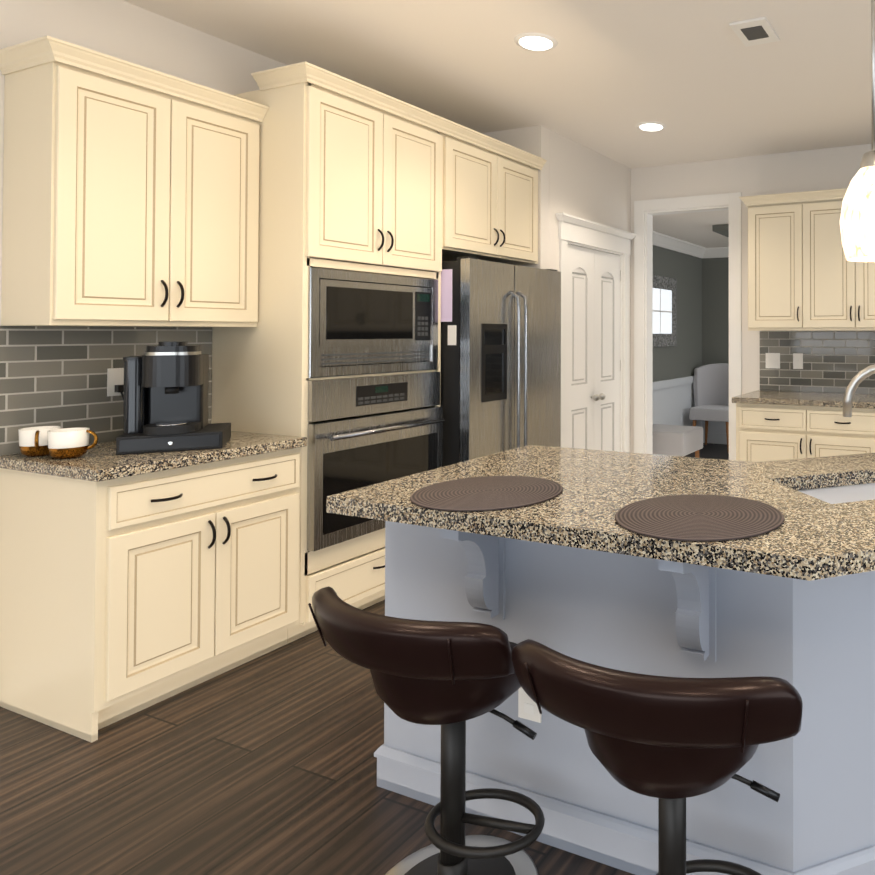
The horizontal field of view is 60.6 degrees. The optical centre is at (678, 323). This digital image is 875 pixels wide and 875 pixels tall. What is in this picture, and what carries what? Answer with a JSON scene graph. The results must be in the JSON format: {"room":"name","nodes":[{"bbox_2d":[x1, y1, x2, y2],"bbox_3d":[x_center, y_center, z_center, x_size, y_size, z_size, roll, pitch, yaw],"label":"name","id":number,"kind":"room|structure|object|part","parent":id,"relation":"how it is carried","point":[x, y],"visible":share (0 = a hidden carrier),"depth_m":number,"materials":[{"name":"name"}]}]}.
{"room":"kitchen","nodes":[
{"label":"kitchen","id":0,"kind":"room"},
{"bbox_2d":[0,0,467,455],"bbox_3d":[-2.609,0.012,2.476,0.120,2.780,8.255,0,-1,23],"label":"wall","id":1,"kind":"structure","parent":0,"point":[120,29],"depth_m":2.95,"materials":[{"name":"white paint"}]},
{"bbox_2d":[0,326,211,455],"bbox_3d":[-2.405,0.252,2.781,0.010,0.479,1.015,0,-1,23],"label":"tile backsplash","id":2,"kind":"structure","parent":1,"relation":"attached to","point":[53,375],"depth_m":2.73,"materials":[{"name":"grey tile"}]},
{"bbox_2d":[107,368,123,399],"bbox_3d":[-2.260,0.338,2.902,0.160,0.301,0.180,0,-1,23],"label":"outlet","id":3,"kind":"object","parent":2,"relation":"attached to","point":[115,381],"visible":0.54,"depth_m":2.87,"materials":[{"name":"white plastic"}]},
{"bbox_2d":[0,35,268,326],"bbox_3d":[-2.192,-0.487,2.811,0.386,0.997,0.814,0,-1,23],"label":"upper cabinet","id":4,"kind":"object","parent":1,"relation":"attached to","point":[130,194],"visible":1,"depth_m":2.62,"materials":[{"name":"beige wood"}]},
{"bbox_2d":[0,443,728,874],"bbox_3d":[0.693,1.433,2.558,6.120,0.060,11.020,0,-1,23],"label":"floor","id":5,"kind":"structure","parent":0,"point":[266,763],"depth_m":2.06,"materials":[{"name":"brown wood"}]},
{"bbox_2d":[0,431,306,742],"bbox_3d":[-2.058,0.949,2.749,0.666,0.914,0.786,0,-1,23],"label":"base cabinet","id":6,"kind":"object","parent":5,"relation":"on","point":[130,584],"visible":1,"depth_m":2.48,"materials":[{"name":"beige wood"}]},
{"bbox_2d":[0,431,306,481],"bbox_3d":[-2.067,0.511,2.759,0.644,0.040,0.786,0,-1,23],"label":"countertop","id":7,"kind":"structure","parent":6,"relation":"on","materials":[{"name":"stone"}]},
{"bbox_2d":[18,426,60,456],"bbox_3d":[-2.358,0.437,2.546,0.139,0.100,0.116,0,-1,23],"label":"cup","id":8,"kind":"object","parent":7,"relation":"on","point":[33,441],"visible":0.83,"depth_m":2.50,"materials":[{"name":"white ceramic"}]},
{"bbox_2d":[47,428,97,458],"bbox_3d":[-2.211,0.437,2.500,0.135,0.100,0.116,0,-1,23],"label":"cup","id":9,"kind":"object","parent":7,"relation":"on","point":[65,443],"visible":1,"depth_m":2.47,"materials":[{"name":"white ceramic"}]},
{"bbox_2d":[116,341,230,454],"bbox_3d":[-2.002,0.280,2.749,0.333,0.419,0.315,0,-1,-28],"label":"coffee maker","id":10,"kind":"object","parent":7,"relation":"on","point":[166,393],"visible":1,"depth_m":2.64,"materials":[{"name":"black plastic"}]},
{"bbox_2d":[211,82,444,642],"bbox_3d":[-1.717,0.176,3.509,0.710,2.480,0.857,0,-1,23],"label":"tall cabinet","id":11,"kind":"object","parent":5,"relation":"on","point":[334,356],"visible":0.83,"depth_m":3.20,"materials":[{"name":"beige wood"}]},
{"bbox_2d":[304,266,438,378],"bbox_3d":[-1.487,0.001,3.414,0.033,0.492,0.797,0,-1,23],"label":"microwave","id":12,"kind":"object","parent":11,"relation":"in","point":[359,323],"depth_m":3.34,"materials":[{"name":"silver metal"}]},
{"bbox_2d":[303,371,444,551],"bbox_3d":[-1.446,0.632,3.388,0.122,0.745,0.797,0,-1,23],"label":"wall oven","id":13,"kind":"object","parent":11,"relation":"in","point":[346,454],"depth_m":3.25,"materials":[{"name":"silver metal"}]},
{"bbox_2d":[308,586,544,874],"bbox_3d":[-0.566,1.003,1.638,0.577,0.774,0.478,0,-1,23],"label":"stool","id":14,"kind":"object","parent":5,"relation":"on","point":[450,678],"visible":0.98,"depth_m":1.51,"materials":[{"name":"brown leather"}]},
{"bbox_3d":[-0.568,0.794,1.636,0.577,0.357,0.467,0,-1,23],"label":"seat","id":15,"kind":"part","parent":14,"relation":"part of","materials":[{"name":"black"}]},
{"bbox_2d":[440,256,560,466],"bbox_3d":[-1.283,0.533,4.290,0.838,1.787,0.908,0,-1,23],"label":"fridge","id":16,"kind":"object","parent":5,"relation":"on","point":[500,380],"visible":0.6,"depth_m":3.96,"materials":[{"name":"silver metal"}]},
{"bbox_2d":[374,524,874,874],"bbox_3d":[0.491,0.965,2.299,2.425,0.868,1.816,0,-1,23],"label":"kitchen island","id":17,"kind":"object","parent":5,"relation":"on","point":[574,570],"depth_m":1.74,"materials":[{"name":"grey paint"}]},
{"bbox_2d":[326,445,874,591],"bbox_3d":[0.747,0.508,2.350,2.831,0.045,2.158,0,-1,23],"label":"island countertop","id":18,"kind":"structure","parent":17,"relation":"on","point":[826,535],"depth_m":1.83,"materials":[{"name":"beige stone"}]},
{"bbox_2d":[410,476,562,511],"bbox_3d":[-0.538,0.476,1.947,0.416,0.007,0.416,0,-1,23],"label":"placemat","id":19,"kind":"object","parent":18,"relation":"on","point":[484,493],"visible":0.98,"depth_m":1.91,"materials":[{"name":"brown wicker"}]},
{"bbox_2d":[615,494,783,541],"bbox_3d":[0.051,0.473,1.697,0.416,0.007,0.416,0,-1,23],"label":"placemat","id":20,"kind":"object","parent":18,"relation":"on","point":[700,518],"visible":0.96,"depth_m":1.66,"materials":[{"name":"brown wicker"}]},
{"bbox_2d":[511,639,802,874],"bbox_3d":[-0.014,1.000,1.387,0.576,0.774,0.478,0,-1,23],"label":"stool","id":21,"kind":"object","parent":5,"relation":"on","point":[671,744],"visible":1,"depth_m":1.21,"materials":[{"name":"brown leather"}]},
{"bbox_3d":[-0.016,0.791,1.386,0.576,0.357,0.468,0,-1,23],"label":"seat","id":22,"kind":"part","parent":21,"relation":"part of","materials":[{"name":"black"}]},
{"bbox_2d":[653,424,702,457],"bbox_3d":[-0.154,1.222,6.494,0.650,0.470,0.500,0,-1,23],"label":"bench","id":23,"kind":"object","parent":5,"relation":"on","point":[675,440],"visible":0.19,"depth_m":6.24,"materials":[{"name":"grey fabric"}]},
{"bbox_2d":[689,363,728,453],"bbox_3d":[0.456,0.979,8.102,0.629,1.000,0.530,0,-1,23],"label":"dining chair","id":24,"kind":"object","parent":5,"relation":"on","point":[711,390],"visible":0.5,"depth_m":8.25,"materials":[{"name":"grey fabric"}]},
{"bbox_2d":[732,402,874,461],"bbox_3d":[0.983,0.999,4.949,1.002,0.874,0.628,0,-1,23],"label":"base cabinet","id":25,"kind":"object","parent":5,"relation":"on","point":[777,425],"depth_m":4.68,"materials":[{"name":"beige wood"}]},
{"bbox_2d":[732,390,874,409],"bbox_3d":[1.982,0.535,4.521,3.220,0.039,0.644,0,-1,23],"label":"countertop","id":26,"kind":"structure","parent":25,"relation":"on","point":[759,397],"depth_m":4.77,"materials":[{"name":"beige stone"}]},
{"bbox_2d":[123,0,871,168],"bbox_3d":[0.153,-1.434,1.324,6.120,0.080,8.255,0,-1,23],"label":"ceiling","id":27,"kind":"structure","parent":0,"point":[700,80],"depth_m":3.59,"materials":[{"name":"white paint"}]},
{"bbox_2d":[514,33,557,50],"bbox_3d":[-0.692,-1.360,3.336,0.209,0.011,0.209,0,-1,17],"label":"recessed light","id":28,"kind":"object","parent":27,"relation":"in","point":[535,41],"depth_m":3.32,"materials":[{"name":"white glass"}]},
{"bbox_2d":[636,122,665,130],"bbox_3d":[-0.187,-1.341,4.696,0.209,0.011,0.209,0,-1,17],"label":"recessed light","id":29,"kind":"object","parent":27,"relation":"in","point":[645,126],"depth_m":4.67,"materials":[{"name":"white"}]},
{"bbox_2d":[729,17,779,46],"bbox_3d":[0.358,-1.361,3.216,0.170,0.013,0.250,0,-1,23],"label":"ceiling vent","id":30,"kind":"object","parent":27,"relation":"in","point":[756,31],"visible":0.96,"depth_m":3.19,"materials":[{"name":"white metal"}]},
{"bbox_2d":[840,0,874,261],"bbox_3d":[0.616,-0.792,2.176,0.210,1.179,0.210,0,-1,23],"label":"pendant light","id":31,"kind":"object","parent":27,"relation":"hanging from","point":[857,222],"visible":1,"depth_m":2.12,"materials":[{"name":"white glass"}]},
{"bbox_2d":[482,128,523,265],"bbox_3d":[-1.260,0.044,4.847,0.509,2.780,0.100,0,-1,23],"label":"wall","id":32,"kind":"structure","parent":0,"point":[513,137],"depth_m":4.77,"materials":[{"name":"white paint"}]},
{"bbox_2d":[520,125,631,452],"bbox_3d":[-0.728,0.051,5.296,0.120,2.780,1.343,0,-1,23],"label":"wall","id":33,"kind":"structure","parent":0,"point":[578,180],"depth_m":5.07,"materials":[{"name":"white paint"}]},
{"bbox_2d":[251,61,546,264],"bbox_3d":[-1.561,-0.764,3.933,0.676,0.702,1.834,0,-1,23],"label":"upper cabinet","id":34,"kind":"object","parent":33,"relation":"attached to","point":[489,204],"visible":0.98,"depth_m":4.05,"materials":[{"name":"beige wood"}]},
{"bbox_2d":[567,244,620,451],"bbox_3d":[-0.638,0.428,5.354,0.106,2.003,0.874,0,-1,23],"label":"pantry doors","id":35,"kind":"structure","parent":33,"relation":"in","point":[593,376],"depth_m":5.35,"materials":[{"name":"white wood"}]},
{"bbox_2d":[653,245,700,426],"bbox_3d":[-0.279,0.259,7.403,0.120,2.420,2.640,0,-1,23],"label":"wall","id":36,"kind":"structure","parent":0,"point":[671,405],"depth_m":7.96,"materials":[{"name":"grey paint"}]},
{"bbox_2d":[653,275,676,346],"bbox_3d":[-0.209,-0.131,7.373,0.032,0.760,0.900,0,-1,23],"label":"mirror","id":37,"kind":"object","parent":36,"relation":"attached to","point":[664,311],"visible":0.73,"depth_m":7.47,"materials":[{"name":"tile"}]},
{"bbox_2d":[653,231,706,442],"bbox_3d":[-0.201,0.259,7.317,0.090,2.419,2.520,0,-1,23],"label":"trim","id":38,"kind":"structure","parent":36,"relation":"attached to","point":[673,243],"depth_m":7.76,"materials":[{"name":"grey wood"}]},
{"bbox_2d":[653,210,728,247],"bbox_3d":[1.747,-1.002,6.563,4.280,0.080,2.644,0,-1,23],"label":"ceiling","id":39,"kind":"structure","parent":0,"point":[695,228],"depth_m":6.80,"materials":[{"name":"white paint"}]},
{"bbox_2d":[712,224,728,236],"bbox_3d":[1.310,-0.926,6.965,1.600,0.059,1.244,0,-1,23],"label":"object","id":40,"kind":"structure","parent":39,"relation":"in","point":[723,229],"depth_m":6.69,"materials":[{"name":"grey"}]},
{"bbox_2d":[701,257,728,433],"bbox_3d":[2.231,0.266,7.842,4.400,2.420,0.120,0,-1,23],"label":"wall","id":41,"kind":"structure","parent":0,"point":[702,311],"depth_m":8.54,"materials":[{"name":"grey paint"}]},
{"bbox_2d":[707,247,728,443],"bbox_3d":[2.246,0.264,7.721,4.279,2.419,0.090,0,-1,23],"label":"trim","id":42,"kind":"structure","parent":41,"relation":"attached to","point":[715,252],"depth_m":8.48,"materials":[{"name":"grey"}]},
{"bbox_2d":[632,144,871,452],"bbox_3d":[1.797,0.047,5.025,5.999,2.780,0.121,0,-1,23],"label":"wall","id":43,"kind":"structure","parent":0,"point":[827,168],"depth_m":5.49,"materials":[{"name":"white paint"}]},
{"bbox_2d":[743,192,798,330],"bbox_3d":[0.770,-0.444,5.217,0.416,0.997,0.338,0,-1,23],"label":"upper cabinet","id":44,"kind":"object","parent":43,"relation":"attached to","point":[773,219],"depth_m":5.07,"materials":[{"name":"beige wood"}]},
{"bbox_2d":[760,331,874,393],"bbox_3d":[2.116,0.284,4.815,3.200,0.469,0.010,0,-1,23],"label":"tile backsplash","id":45,"kind":"structure","parent":43,"relation":"attached to","point":[835,361],"depth_m":5.25,"materials":[{"name":"grey tile"}]},
{"bbox_2d":[766,353,779,368],"bbox_3d":[0.737,0.292,5.387,0.115,0.120,0.011,0,-1,23],"label":"switch plate","id":46,"kind":"object","parent":45,"relation":"attached to","point":[772,360],"depth_m":5.38,"materials":[{"name":"white plastic"}]},
{"bbox_2d":[793,353,802,368],"bbox_3d":[0.921,0.291,5.309,0.075,0.120,0.011,0,-1,23],"label":"switch plate","id":47,"kind":"object","parent":45,"relation":"attached to","point":[797,357],"depth_m":5.31,"materials":[{"name":"white plastic"}]},
{"bbox_2d":[799,188,874,330],"bbox_3d":[1.307,-0.447,4.989,0.750,0.997,0.338,0,-1,23],"label":"upper cabinet","id":48,"kind":"object","parent":43,"relation":"attached to","point":[804,274],"depth_m":4.91,"materials":[{"name":"beige wood"}]}
]}

